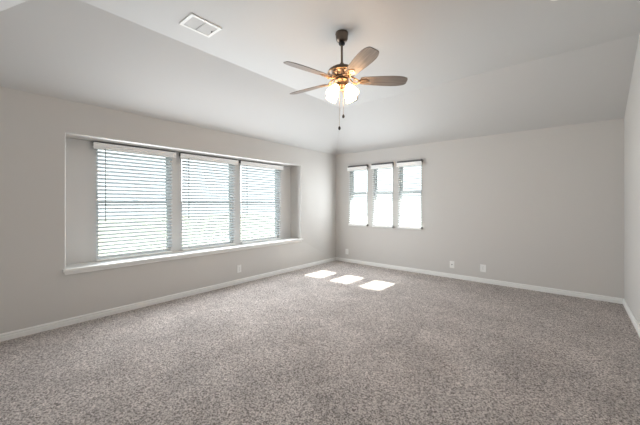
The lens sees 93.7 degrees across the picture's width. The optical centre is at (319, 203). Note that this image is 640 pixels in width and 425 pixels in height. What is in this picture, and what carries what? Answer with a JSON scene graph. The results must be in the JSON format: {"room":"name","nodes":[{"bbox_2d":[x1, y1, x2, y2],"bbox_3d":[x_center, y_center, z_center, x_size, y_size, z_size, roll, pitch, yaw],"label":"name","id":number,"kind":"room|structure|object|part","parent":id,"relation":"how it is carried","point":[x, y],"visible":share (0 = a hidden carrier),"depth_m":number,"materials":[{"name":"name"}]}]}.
{"room":"empty bedroom","nodes":[
{"label":"empty bedroom","id":0,"kind":"room"},
{"bbox_2d":[0,86,335,333],"bbox_3d":[-1.671,0.102,4.763,0.301,2.440,5.998,0,0,40],"label":"wall","id":1,"kind":"structure","parent":0,"point":[35,290],"depth_m":3.41,"materials":[{"name":"grey paint"}]},
{"bbox_2d":[0,257,335,341],"bbox_3d":[-1.550,1.286,4.661,0.016,0.073,5.998,0,0,40],"label":"baseboard","id":2,"kind":"structure","parent":1,"relation":"attached to","point":[82,318],"depth_m":3.74,"materials":[{"name":"white paint"}]},
{"bbox_2d":[62,237,302,272],"bbox_3d":[-1.666,0.726,4.740,0.336,0.028,3.740,0,0,40],"label":"window sill","id":3,"kind":"structure","parent":1,"relation":"attached to","point":[95,264],"depth_m":4.09,"materials":[{"name":"white paint"}]},
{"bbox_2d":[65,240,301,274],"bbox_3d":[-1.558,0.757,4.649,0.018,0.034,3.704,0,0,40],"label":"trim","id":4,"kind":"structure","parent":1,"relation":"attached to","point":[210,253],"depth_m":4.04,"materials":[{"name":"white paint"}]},
{"bbox_2d":[237,265,240,272],"bbox_3d":[-1.330,1.077,4.935,0.018,0.122,0.078,0,0,40],"label":"wall outlet","id":5,"kind":"object","parent":1,"relation":"attached to","point":[238,266],"visible":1,"depth_m":4.92,"materials":[{"name":"white plastic"}]},
{"bbox_2d":[66,138,290,264],"bbox_3d":[-1.835,0.102,4.900,0.130,2.440,5.998,0,0,40],"label":"wall","id":6,"kind":"structure","parent":0,"point":[80,154],"depth_m":3.65,"materials":[{"name":"white paint"}]},
{"bbox_2d":[96,150,169,258],"bbox_3d":[-2.514,-0.005,4.075,0.079,1.403,0.892,0,0,40],"label":"window","id":7,"kind":"structure","parent":6,"relation":"in","point":[167,248],"depth_m":4.05,"materials":[{"name":"white plastic"}]},
{"bbox_3d":[-2.530,-0.348,4.088,0.028,0.698,0.872,0,0,40],"label":"sash","id":8,"kind":"part","parent":7,"relation":"part of","materials":[{"name":"white plastic"}]},
{"bbox_3d":[-2.506,0.327,4.069,0.028,0.718,0.872,0,0,40],"label":"sash","id":9,"kind":"part","parent":7,"relation":"part of","materials":[{"name":"white plastic"}]},
{"bbox_2d":[93,141,175,260],"bbox_3d":[-2.427,-0.021,4.002,0.088,1.458,0.982,0,0,40],"label":"window blind","id":10,"kind":"object","parent":7,"relation":"attached to","point":[96,145],"visible":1,"depth_m":3.96,"materials":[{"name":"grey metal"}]},
{"bbox_3d":[-2.439,0.697,4.013,0.050,0.022,0.902,0,0,40],"label":"rail","id":11,"kind":"part","parent":10,"relation":"part of","materials":[{"name":"white plastic"}]},
{"bbox_2d":[181,159,231,248],"bbox_3d":[-1.837,-0.005,4.884,0.079,1.403,0.902,0,0,40],"label":"window","id":12,"kind":"structure","parent":6,"relation":"in","point":[230,241],"depth_m":5.00,"materials":[{"name":"white plastic"}]},
{"bbox_3d":[-1.829,0.327,4.878,0.028,0.718,0.882,0,0,40],"label":"sash","id":13,"kind":"part","parent":12,"relation":"part of","materials":[{"name":"glass"}]},
{"bbox_3d":[-1.852,-0.348,4.897,0.028,0.698,0.882,0,0,40],"label":"sash","id":14,"kind":"part","parent":12,"relation":"part of","materials":[{"name":"white plastic"}]},
{"bbox_2d":[179,153,237,250],"bbox_3d":[-1.749,-0.021,4.811,0.088,1.458,0.992,0,0,40],"label":"window blind","id":15,"kind":"object","parent":12,"relation":"attached to","point":[186,156],"visible":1,"depth_m":4.79,"materials":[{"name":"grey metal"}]},
{"bbox_3d":[-1.984,-0.004,4.556,0.054,1.403,0.002,0,0,40],"label":"ladder cord","id":16,"kind":"part","parent":15,"relation":"part of","materials":[{"name":"white fabric"}]},
{"bbox_3d":[-1.762,0.697,4.822,0.050,0.022,0.912,0,0,40],"label":"rail","id":17,"kind":"part","parent":15,"relation":"part of","materials":[{"name":"white plastic"}]},
{"bbox_3d":[-1.762,-0.004,4.822,0.054,1.403,0.002,0,0,40],"label":"ladder cord","id":18,"kind":"part","parent":15,"relation":"part of","materials":[{"name":"white fabric"}]},
{"bbox_2d":[240,163,277,241],"bbox_3d":[-1.159,-0.005,5.693,0.079,1.403,0.912,0,0,40],"label":"window","id":19,"kind":"structure","parent":6,"relation":"in","point":[275,236],"depth_m":5.86,"materials":[{"name":"white plastic"}]},
{"bbox_3d":[-1.152,0.327,5.687,0.028,0.718,0.892,0,0,40],"label":"sash","id":20,"kind":"part","parent":19,"relation":"part of","materials":[{"name":"glass"}]},
{"bbox_2d":[239,160,283,243],"bbox_3d":[-1.072,-0.021,5.620,0.088,1.458,1.002,0,0,40],"label":"window blind","id":21,"kind":"object","parent":19,"relation":"attached to","point":[247,164],"visible":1,"depth_m":5.59,"materials":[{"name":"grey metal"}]},
{"bbox_3d":[-1.085,0.697,5.630,0.050,0.022,0.922,0,0,40],"label":"rail","id":22,"kind":"part","parent":21,"relation":"part of","materials":[{"name":"white plastic"}]},
{"bbox_2d":[0,260,639,424],"bbox_3d":[0.254,1.372,3.151,4.960,0.100,6.238,0,0,40],"label":"floor","id":23,"kind":"structure","parent":0,"point":[336,342],"depth_m":2.52,"materials":[{"name":"carpet"}]},
{"bbox_2d":[0,0,639,154],"bbox_3d":[0.254,-1.480,3.151,4.720,0.725,5.998,0,0,40],"label":"ceiling","id":24,"kind":"structure","parent":0,"point":[472,68],"depth_m":3.39,"materials":[{"name":"grey paint"}]},
{"bbox_2d":[179,13,221,37],"bbox_3d":[-1.155,-1.713,2.908,0.241,0.020,0.309,0,0,40],"label":"ceiling vent","id":25,"kind":"object","parent":24,"relation":"in","point":[192,21],"visible":1,"depth_m":2.90,"materials":[{"name":"white metal"}]},
{"bbox_2d":[283,29,407,129],"bbox_3d":[0.181,-1.231,3.051,1.247,0.984,1.272,0,0,40],"label":"ceiling fan","id":26,"kind":"object","parent":24,"relation":"hanging from","point":[341,73],"visible":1,"depth_m":2.98,"materials":[{"name":"brown wood"}]},
{"bbox_3d":[-0.116,-1.241,2.782,0.477,0.006,0.154,0,15,-37],"label":"blade","id":27,"kind":"part","parent":26,"relation":"part of","materials":[{"name":"brown wood"}]},
{"bbox_3d":[-0.127,-1.241,3.280,0.477,0.006,0.154,0,15,35],"label":"blade","id":28,"kind":"part","parent":26,"relation":"part of","materials":[{"name":"brown wood"}]},
{"bbox_3d":[0.130,-1.109,3.121,0.140,0.148,0.114,0,0,40],"label":"lamp shade","id":29,"kind":"part","parent":26,"relation":"part of","materials":[{"name":"white glass"}]},
{"bbox_3d":[0.127,-1.109,2.958,0.113,0.148,0.140,0,0,40],"label":"lamp shade","id":30,"kind":"part","parent":26,"relation":"part of","materials":[{"name":"white glass"}]},
{"bbox_3d":[0.201,-0.990,3.034,0.013,0.436,0.003,0,0,-11],"label":"pull chain","id":31,"kind":"part","parent":26,"relation":"part of","materials":[{"name":"gold metal"}]},
{"bbox_3d":[0.315,-1.109,3.118,0.113,0.148,0.140,0,0,40],"label":"lamp shade","id":32,"kind":"part","parent":26,"relation":"part of","materials":[{"name":"white glass"}]},
{"bbox_3d":[0.311,-1.109,2.955,0.140,0.148,0.114,0,0,40],"label":"lamp shade","id":33,"kind":"part","parent":26,"relation":"part of","materials":[{"name":"white glass"}]},
{"bbox_3d":[0.361,-1.241,2.639,0.154,0.006,0.477,16,-5,-19],"label":"blade","id":34,"kind":"part","parent":26,"relation":"part of","materials":[{"name":"brown wood"}]},
{"bbox_3d":[0.644,-1.241,3.048,0.477,0.006,0.154,0,-15,-1],"label":"blade","id":35,"kind":"part","parent":26,"relation":"part of","materials":[{"name":"brown wood"}]},
{"bbox_2d":[336,118,623,298],"bbox_3d":[2.227,0.102,5.508,4.720,2.440,0.150,0,0,40],"label":"wall","id":36,"kind":"structure","parent":0,"point":[544,207],"depth_m":4.73,"materials":[{"name":"grey paint"}]},
{"bbox_2d":[351,170,366,223],"bbox_3d":[0.887,-0.158,6.618,0.434,1.208,0.079,0,0,40],"label":"window","id":37,"kind":"structure","parent":36,"relation":"in","point":[352,182],"depth_m":6.72,"materials":[{"name":"white plastic"}]},
{"bbox_2d":[347,164,367,225],"bbox_3d":[0.818,-0.166,6.535,0.494,1.319,0.077,0,0,40],"label":"window blind","id":38,"kind":"object","parent":37,"relation":"attached to","point":[355,168],"visible":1,"depth_m":6.52,"materials":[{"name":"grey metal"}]},
{"bbox_3d":[0.823,0.470,6.541,0.466,0.048,0.050,0,0,40],"label":"rail","id":39,"kind":"part","parent":38,"relation":"part of","materials":[{"name":"white plastic"}]},
{"bbox_3d":[0.881,0.101,6.610,0.414,0.670,0.028,0,0,40],"label":"sash","id":40,"kind":"part","parent":37,"relation":"part of","materials":[{"name":"glass"}]},
{"bbox_2d":[375,168,392,224],"bbox_3d":[1.342,-0.158,6.237,0.428,1.208,0.079,0,0,40],"label":"window","id":41,"kind":"structure","parent":36,"relation":"in","point":[381,168],"depth_m":6.34,"materials":[{"name":"white plastic"}]},
{"bbox_2d":[371,162,393,227],"bbox_3d":[1.272,-0.166,6.154,0.490,1.319,0.077,0,0,40],"label":"window blind","id":42,"kind":"object","parent":41,"relation":"attached to","point":[388,165],"visible":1,"depth_m":6.14,"materials":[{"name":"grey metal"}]},
{"bbox_3d":[1.278,0.470,6.161,0.462,0.048,0.050,0,0,40],"label":"rail","id":43,"kind":"part","parent":42,"relation":"part of","materials":[{"name":"white plastic"}]},
{"bbox_3d":[1.335,0.101,6.230,0.408,0.670,0.028,0,0,40],"label":"sash","id":44,"kind":"part","parent":41,"relation":"part of","materials":[{"name":"glass"}]},
{"bbox_2d":[400,165,420,226],"bbox_3d":[1.789,-0.158,5.862,0.439,1.208,0.079,0,0,40],"label":"window","id":45,"kind":"structure","parent":36,"relation":"in","point":[417,165],"depth_m":5.97,"materials":[{"name":"white plastic"}]},
{"bbox_2d":[396,159,422,229],"bbox_3d":[1.720,-0.166,5.780,0.501,1.319,0.077,0,0,40],"label":"window blind","id":46,"kind":"object","parent":45,"relation":"attached to","point":[410,163],"visible":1,"depth_m":5.77,"materials":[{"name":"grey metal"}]},
{"bbox_3d":[1.725,0.470,5.786,0.473,0.048,0.050,0,0,40],"label":"rail","id":47,"kind":"part","parent":46,"relation":"part of","materials":[{"name":"white plastic"}]},
{"bbox_3d":[1.783,0.101,5.855,0.419,0.670,0.028,0,0,40],"label":"sash","id":48,"kind":"part","parent":45,"relation":"part of","materials":[{"name":"glass"}]},
{"bbox_2d":[336,257,622,303],"bbox_3d":[2.174,1.286,5.444,4.688,0.073,0.016,0,0,40],"label":"baseboard","id":49,"kind":"structure","parent":36,"relation":"attached to","point":[462,277],"depth_m":4.84,"materials":[{"name":"white paint"}]},
{"bbox_2d":[480,264,485,271],"bbox_3d":[2.717,1.082,5.000,0.088,0.122,0.018,0,0,40],"label":"wall outlet","id":50,"kind":"object","parent":36,"relation":"attached to","point":[482,267],"visible":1,"depth_m":5.00,"materials":[{"name":"white plastic"}]},
{"bbox_2d":[624,34,639,325],"bbox_3d":[2.119,-0.251,1.609,0.120,3.145,6.268,0,0,40],"label":"wall","id":51,"kind":"structure","parent":0,"point":[632,113],"depth_m":3.40,"materials":[{"name":"grey paint"}]},
{"bbox_2d":[623,299,639,336],"bbox_3d":[2.057,1.286,1.641,0.016,0.073,5.998,0,0,40],"label":"baseboard","id":52,"kind":"structure","parent":51,"relation":"attached to","point":[630,314],"depth_m":3.36,"materials":[{"name":"white paint"}]},
{"label":"outside","id":53,"kind":"structure","parent":0,"visible":0},
{"bbox_2d":[99,213,420,255],"bbox_3d":[-3.211,1.872,2.688,80.000,0.100,80.000,0,0,40],"label":"ground","id":54,"kind":"structure","parent":53,"point":[106,247],"depth_m":20.07,"materials":[{"name":"grey"}]}
]}

